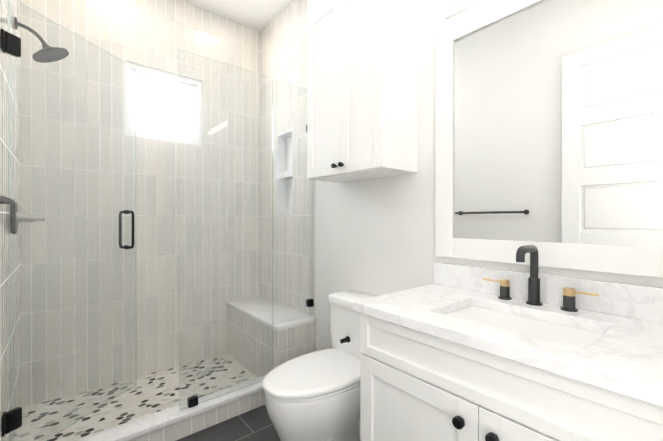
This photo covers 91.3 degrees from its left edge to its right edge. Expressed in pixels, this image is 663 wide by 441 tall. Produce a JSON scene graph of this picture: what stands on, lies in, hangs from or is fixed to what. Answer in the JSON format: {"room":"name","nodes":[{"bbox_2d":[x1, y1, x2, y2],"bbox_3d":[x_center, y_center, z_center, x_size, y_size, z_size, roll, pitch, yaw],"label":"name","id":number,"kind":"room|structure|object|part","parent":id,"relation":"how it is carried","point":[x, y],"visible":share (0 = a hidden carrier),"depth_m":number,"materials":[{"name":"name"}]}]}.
{"room":"bathroom","nodes":[
{"label":"bathroom","id":0,"kind":"room"},
{"bbox_2d":[0,379,0,440],"bbox_3d":[-0.724,-0.277,0.453,0.150,2.890,2.095,0,0,-40],"label":"wall","id":1,"kind":"structure","parent":0,"point":[0,409],"depth_m":1.31,"materials":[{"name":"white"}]},
{"bbox_2d":[0,194,15,204],"bbox_3d":[-0.959,-0.065,0.905,0.062,0.042,0.633,0,0,-40],"label":"towel rail","id":2,"kind":"object","parent":1,"relation":"attached to","point":[5,200],"visible":1,"depth_m":1.01,"materials":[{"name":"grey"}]},
{"bbox_2d":[0,0,20,440],"bbox_3d":[-1.712,-0.280,1.641,0.150,2.890,0.995,0,0,-40],"label":"wall tiles","id":3,"kind":"structure","parent":1,"relation":"attached to","point":[5,63],"depth_m":1.53,"materials":[{"name":"beige tile"}]},
{"bbox_2d":[10,202,44,233],"bbox_3d":[-1.534,-0.013,1.644,0.123,0.160,0.160,0,0,-40],"label":"shower valve","id":4,"kind":"object","parent":3,"relation":"attached to","point":[33,217],"depth_m":1.61,"materials":[{"name":"black metal"}]},
{"bbox_2d":[14,17,68,62],"bbox_3d":[-1.598,-0.981,1.796,0.222,0.199,0.170,0,0,-40],"label":"shower head","id":5,"kind":"object","parent":3,"relation":"attached to","point":[64,54],"depth_m":1.78},
{"bbox_2d":[20,0,259,407],"bbox_3d":[-1.314,-0.282,2.522,1.889,2.890,0.150,0,0,-40],"label":"wall tile","id":6,"kind":"structure","parent":0,"point":[156,34],"depth_m":2.32,"materials":[{"name":"beige tile"}]},
{"bbox_2d":[125,61,201,145],"bbox_3d":[-1.294,-0.872,2.515,0.536,0.530,0.093,0,0,-40],"label":"window","id":7,"kind":"structure","parent":6,"relation":"in","point":[158,109],"depth_m":2.52,"materials":[{"name":"white glass"}]},
{"bbox_2d":[176,404,279,440],"bbox_3d":[-0.326,1.216,1.338,1.889,0.100,3.240,0,0,-40],"label":"floor","id":8,"kind":"structure","parent":0,"point":[255,424],"depth_m":1.80,"materials":[{"name":"tile"}]},
{"bbox_2d":[14,353,257,440],"bbox_3d":[-1.144,1.150,2.078,1.279,0.028,0.755,0,0,-40],"label":"pebble shower floor","id":9,"kind":"structure","parent":8,"relation":"on","point":[151,393],"depth_m":2.05,"materials":[{"name":"stone"}]},
{"bbox_2d":[73,375,265,440],"bbox_3d":[-0.869,1.102,1.748,1.279,0.125,0.125,0,0,-40],"label":"curb","id":10,"kind":"object","parent":8,"relation":"on","point":[174,423],"visible":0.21,"depth_m":1.77,"materials":[{"name":"tile"}]},
{"bbox_2d":[1,0,313,440],"bbox_3d":[-0.873,0.051,1.993,1.585,1.974,0.444,0,0,-40],"label":"glass panel","id":11,"kind":"object","parent":10,"relation":"on","point":[11,45],"visible":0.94,"depth_m":1.80,"materials":[{"name":"clear glass"}]},
{"bbox_3d":[-1.279,0.040,1.666,0.106,1.950,0.680,0,0,12],"label":"door","id":12,"kind":"part","parent":11,"relation":"part of","materials":[{"name":"clear glass"}]},
{"bbox_2d":[226,296,316,376],"bbox_3d":[-0.504,0.928,2.542,0.322,0.470,0.860,0,0,-40],"label":"bench","id":13,"kind":"object","parent":8,"relation":"on","point":[294,338],"visible":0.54,"depth_m":2.32,"materials":[{"name":"tile"}]},
{"bbox_2d":[262,290,377,440],"bbox_3d":[-0.010,0.796,1.638,0.714,0.738,0.424,0,0,-40],"label":"toilet","id":14,"kind":"object","parent":8,"relation":"on","point":[313,396],"visible":0.75,"depth_m":1.49,"materials":[{"name":"white ceramic"}]},
{"bbox_2d":[353,245,662,440],"bbox_3d":[0.590,0.627,1.038,0.560,1.078,0.940,0,0,-40],"label":"bathroom vanity","id":15,"kind":"object","parent":8,"relation":"on","point":[454,352],"visible":1,"depth_m":0.97,"materials":[{"name":"white paint"}]},
{"bbox_3d":[0.248,0.783,1.049,0.050,0.557,0.450,0,0,-40],"label":"door","id":16,"kind":"part","parent":15,"relation":"part of","materials":[{"name":"white paint"}]},
{"bbox_3d":[0.405,0.424,0.884,0.020,0.150,0.904,0,0,-40],"label":"drawer","id":17,"kind":"part","parent":15,"relation":"part of","materials":[{"name":"white paint"}]},
{"bbox_3d":[0.538,0.784,0.701,0.050,0.557,0.450,0,0,-40],"label":"door","id":18,"kind":"part","parent":15,"relation":"part of","materials":[{"name":"white paint"}]},
{"bbox_2d":[482,245,598,311],"bbox_3d":[0.701,0.197,1.153,0.168,0.218,0.375,0,0,-40],"label":"faucet","id":19,"kind":"object","parent":15,"relation":"on","point":[536,289],"depth_m":1.19,"materials":[{"name":"grey metal"}]},
{"bbox_2d":[183,0,292,31],"bbox_3d":[-0.326,-1.774,1.330,1.889,0.100,3.240,0,0,-40],"label":"ceiling","id":20,"kind":"structure","parent":0,"point":[259,15],"depth_m":2.65,"materials":[{"name":"white paint"}]},
{"bbox_2d":[315,0,662,350],"bbox_3d":[0.613,-0.280,1.565,0.150,2.890,2.095,0,0,-40],"label":"wall","id":21,"kind":"structure","parent":0,"point":[375,236],"depth_m":1.77,"materials":[{"name":"white paint"}]},
{"bbox_2d":[260,0,315,316],"bbox_3d":[-0.375,-0.283,2.753,0.150,2.890,0.995,0,0,-40],"label":"wall tiles","id":22,"kind":"structure","parent":21,"relation":"attached to","point":[283,45],"depth_m":2.61,"materials":[{"name":"beige tile"}]},
{"bbox_2d":[276,129,293,213],"bbox_3d":[-0.345,-0.387,2.671,0.099,0.670,0.270,0,0,-40],"label":"shower niche","id":23,"kind":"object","parent":22,"relation":"in","point":[281,164],"depth_m":2.75,"materials":[{"name":"white tile"}]},
{"bbox_2d":[307,0,417,182],"bbox_3d":[0.135,-0.984,1.784,0.298,1.478,0.615,0,0,-40],"label":"upper cabinet","id":24,"kind":"object","parent":21,"relation":"attached to","point":[362,89],"visible":1,"depth_m":1.62,"materials":[{"name":"white paint"}]},
{"bbox_3d":[-0.055,-0.725,1.820,0.050,0.954,0.294,0,0,-40],"label":"door","id":25,"kind":"part","parent":24,"relation":"part of","materials":[{"name":"white paint"}]},
{"bbox_3d":[0.135,-0.725,1.591,0.050,0.954,0.294,0,0,-40],"label":"door","id":26,"kind":"part","parent":24,"relation":"part of","materials":[{"name":"white paint"}]},
{"bbox_2d":[435,0,474,18],"bbox_3d":[0.767,-1.009,1.182,0.097,0.120,0.830,0,0,-40],"label":"sconce","id":27,"kind":"object","parent":21,"relation":"attached to","point":[452,7],"visible":1,"depth_m":1.48,"materials":[{"name":"white paint"}]},
{"bbox_2d":[435,0,662,277],"bbox_3d":[0.794,-0.368,1.205,0.028,1.077,0.906,0,0,-40],"label":"mirror","id":28,"kind":"object","parent":21,"relation":"attached to","point":[549,129],"visible":0.98,"depth_m":1.18,"materials":[{"name":"white paint"}]}
]}

